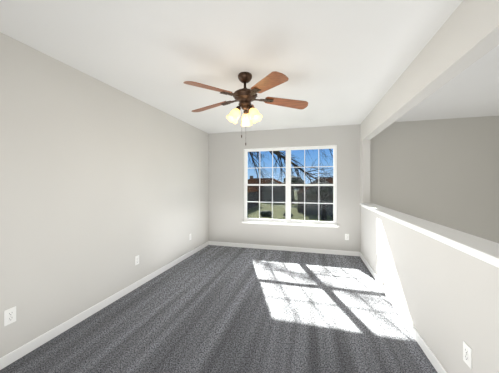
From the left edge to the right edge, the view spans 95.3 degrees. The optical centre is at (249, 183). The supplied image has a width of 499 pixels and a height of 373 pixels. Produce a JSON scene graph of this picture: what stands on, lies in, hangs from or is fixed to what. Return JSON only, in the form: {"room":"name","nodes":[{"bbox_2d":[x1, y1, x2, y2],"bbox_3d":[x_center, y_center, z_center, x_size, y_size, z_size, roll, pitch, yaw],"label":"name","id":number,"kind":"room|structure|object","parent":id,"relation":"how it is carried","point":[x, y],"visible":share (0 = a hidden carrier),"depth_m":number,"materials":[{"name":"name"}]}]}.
{"room":"empty loft room","nodes":[
{"label":"empty loft room","id":0,"kind":"room"},
{"bbox_2d":[0,32,208,357],"bbox_3d":[-1.631,0.824,2.517,0.120,3.840,5.490,0,0,15],"label":"wall","id":1,"kind":"structure","parent":0,"point":[102,185],"depth_m":2.21,"materials":[{"name":"beige paint"}]},
{"bbox_2d":[4,306,15,325],"bbox_3d":[-1.785,0.989,1.699,0.008,0.115,0.070,0,0,15],"label":"electrical outlet","id":2,"kind":"object","parent":1,"relation":"attached to","point":[10,316],"visible":1,"depth_m":1.69,"materials":[{"name":"white plastic"}]},
{"bbox_2d":[0,241,208,369],"bbox_3d":[-1.570,1.302,2.480,0.017,0.085,5.210,0,0,15],"label":"baseboard","id":3,"kind":"structure","parent":1,"relation":"attached to","point":[22,351],"depth_m":2.20,"materials":[{"name":"white paint"}]},
{"bbox_2d":[135,255,138,264],"bbox_3d":[-1.450,0.989,2.939,0.008,0.115,0.070,0,0,15],"label":"electrical outlet","id":4,"kind":"object","parent":1,"relation":"attached to","point":[136,260],"visible":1,"depth_m":2.92,"materials":[{"name":"white plastic"}]},
{"bbox_2d":[0,245,436,372],"bbox_3d":[-0.106,1.394,2.084,3.050,0.100,5.210,0,0,15],"label":"floor","id":5,"kind":"structure","parent":0,"point":[216,309],"depth_m":2.15,"materials":[{"name":"grey carpet"}]},
{"bbox_2d":[0,0,498,133],"bbox_3d":[1.058,-1.156,1.791,5.690,0.120,5.490,0,0,15],"label":"ceiling","id":6,"kind":"structure","parent":0,"point":[341,62],"depth_m":1.89,"materials":[{"name":"white paint"}]},
{"bbox_2d":[183,71,307,144],"bbox_3d":[-0.054,-0.736,2.336,1.269,0.721,1.252,0,0,15],"label":"ceiling fan","id":7,"kind":"object","parent":6,"relation":"hanging from","point":[244,97],"visible":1,"depth_m":2.24,"materials":[{"name":"brown wood"}]},
{"bbox_2d":[209,116,498,251],"bbox_3d":[1.810,0.824,4.348,5.570,3.840,0.160,0,0,15],"label":"wall","id":8,"kind":"structure","parent":0,"point":[444,172],"depth_m":4.08,"materials":[{"name":"paint"}]},
{"bbox_2d":[209,241,358,255],"bbox_3d":[0.576,1.302,4.591,3.000,0.085,0.013,0,0,15],"label":"baseboard","id":9,"kind":"structure","parent":8,"relation":"attached to","point":[297,249],"depth_m":4.54,"materials":[{"name":"white paint"}]},
{"bbox_2d":[244,145,336,224],"bbox_3d":[0.791,0.028,4.639,1.850,1.533,0.080,0,0,15],"label":"window","id":10,"kind":"structure","parent":8,"relation":"in","point":[288,189],"depth_m":4.61,"materials":[{"name":"white plastic"}]},
{"bbox_2d":[242,221,338,227],"bbox_3d":[0.769,0.812,4.559,1.920,0.044,0.085,0,0,15],"label":"window stool","id":11,"kind":"structure","parent":8,"relation":"attached to","point":[293,224],"depth_m":4.50,"materials":[{"name":"white paint"}]},
{"bbox_2d":[360,122,498,372],"bbox_3d":[1.425,0.824,1.672,0.120,3.840,5.210,0,0,15],"label":"wall","id":12,"kind":"structure","parent":0,"point":[445,297],"depth_m":1.64,"materials":[{"name":"beige paint"}]},
{"bbox_2d":[359,252,446,372],"bbox_3d":[1.359,1.302,1.689,0.017,0.085,5.210,0,0,15],"label":"baseboard","id":13,"kind":"structure","parent":12,"relation":"attached to","point":[432,358],"depth_m":2.05,"materials":[{"name":"white paint"}]},
{"bbox_2d":[360,203,498,267],"bbox_3d":[1.397,0.373,1.570,0.220,0.058,5.000,0,0,15],"label":"trim","id":14,"kind":"structure","parent":12,"relation":"on","point":[485,250],"depth_m":1.54,"materials":[{"name":"white paint"}]},
{"bbox_2d":[363,0,498,139],"bbox_3d":[1.397,-0.931,1.570,0.120,0.330,5.000,0,0,15],"label":"header","id":15,"kind":"object","parent":12,"relation":"attached to","point":[465,36],"visible":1,"depth_m":1.59,"materials":[{"name":"beige paint"}]},
{"bbox_2d":[463,341,471,368],"bbox_3d":[1.264,0.994,1.321,0.008,0.115,0.070,0,0,15],"label":"outlet","id":16,"kind":"object","parent":12,"relation":"attached to","point":[467,354],"visible":1,"depth_m":1.31,"materials":[{"name":"white plastic"}]},
{"label":"outside","id":17,"kind":"structure","parent":0,"visible":0},
{"bbox_2d":[247,190,332,221],"bbox_3d":[19.421,4.494,80.308,160.000,0.300,154.810,0,0,15],"label":"lawn","id":18,"kind":"structure","parent":17,"point":[282,211],"depth_m":34.20,"materials":[{"name":"green plant"}]},
{"bbox_2d":[247,186,257,209],"bbox_3d":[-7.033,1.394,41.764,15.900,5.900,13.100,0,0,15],"label":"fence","id":19,"kind":"structure","parent":18,"relation":"on","point":[254,198],"depth_m":41.05,"materials":[{"name":"grey"}]},
{"bbox_2d":[260,210,271,216],"bbox_3d":[2.177,3.984,30.309,1.749,0.874,1.133,0,0,15],"label":"bush","id":20,"kind":"object","parent":18,"relation":"on","point":[261,214],"depth_m":29.90,"materials":[{"name":"green plant"}]},
{"bbox_2d":[248,176,291,201],"bbox_3d":[3.004,1.094,59.771,16.900,6.500,13.100,0,0,15],"label":"house","id":21,"kind":"structure","parent":18,"relation":"on","point":[251,180],"depth_m":53.15,"materials":[{"name":"grey"}]},
{"bbox_2d":[248,149,332,220],"bbox_3d":[-1.738,-2.281,14.539,16.742,13.466,7.744,0,0,15],"label":"bare tree","id":22,"kind":"object","parent":18,"relation":"on","point":[278,154],"depth_m":12.43,"materials":[{"name":"brown plant"}]},
{"bbox_2d":[281,175,303,203],"bbox_3d":[9.216,1.351,48.009,5.115,6.223,4.985,0,0,15],"label":"tree","id":23,"kind":"object","parent":18,"relation":"on","point":[295,178],"depth_m":46.18,"materials":[{"name":"plant"}]},
{"bbox_2d":[296,177,332,214],"bbox_3d":[15.760,1.294,36.029,16.400,6.100,13.100,0,0,15],"label":"house","id":24,"kind":"structure","parent":18,"relation":"on","point":[313,208],"depth_m":31.56,"materials":[{"name":"grey"}]},
{"bbox_2d":[310,183,332,219],"bbox_3d":[8.682,2.179,27.419,2.789,4.576,3.146,0,0,15],"label":"tree","id":25,"kind":"object","parent":18,"relation":"on","point":[323,209],"depth_m":27.12,"materials":[{"name":"plant"}]}
]}

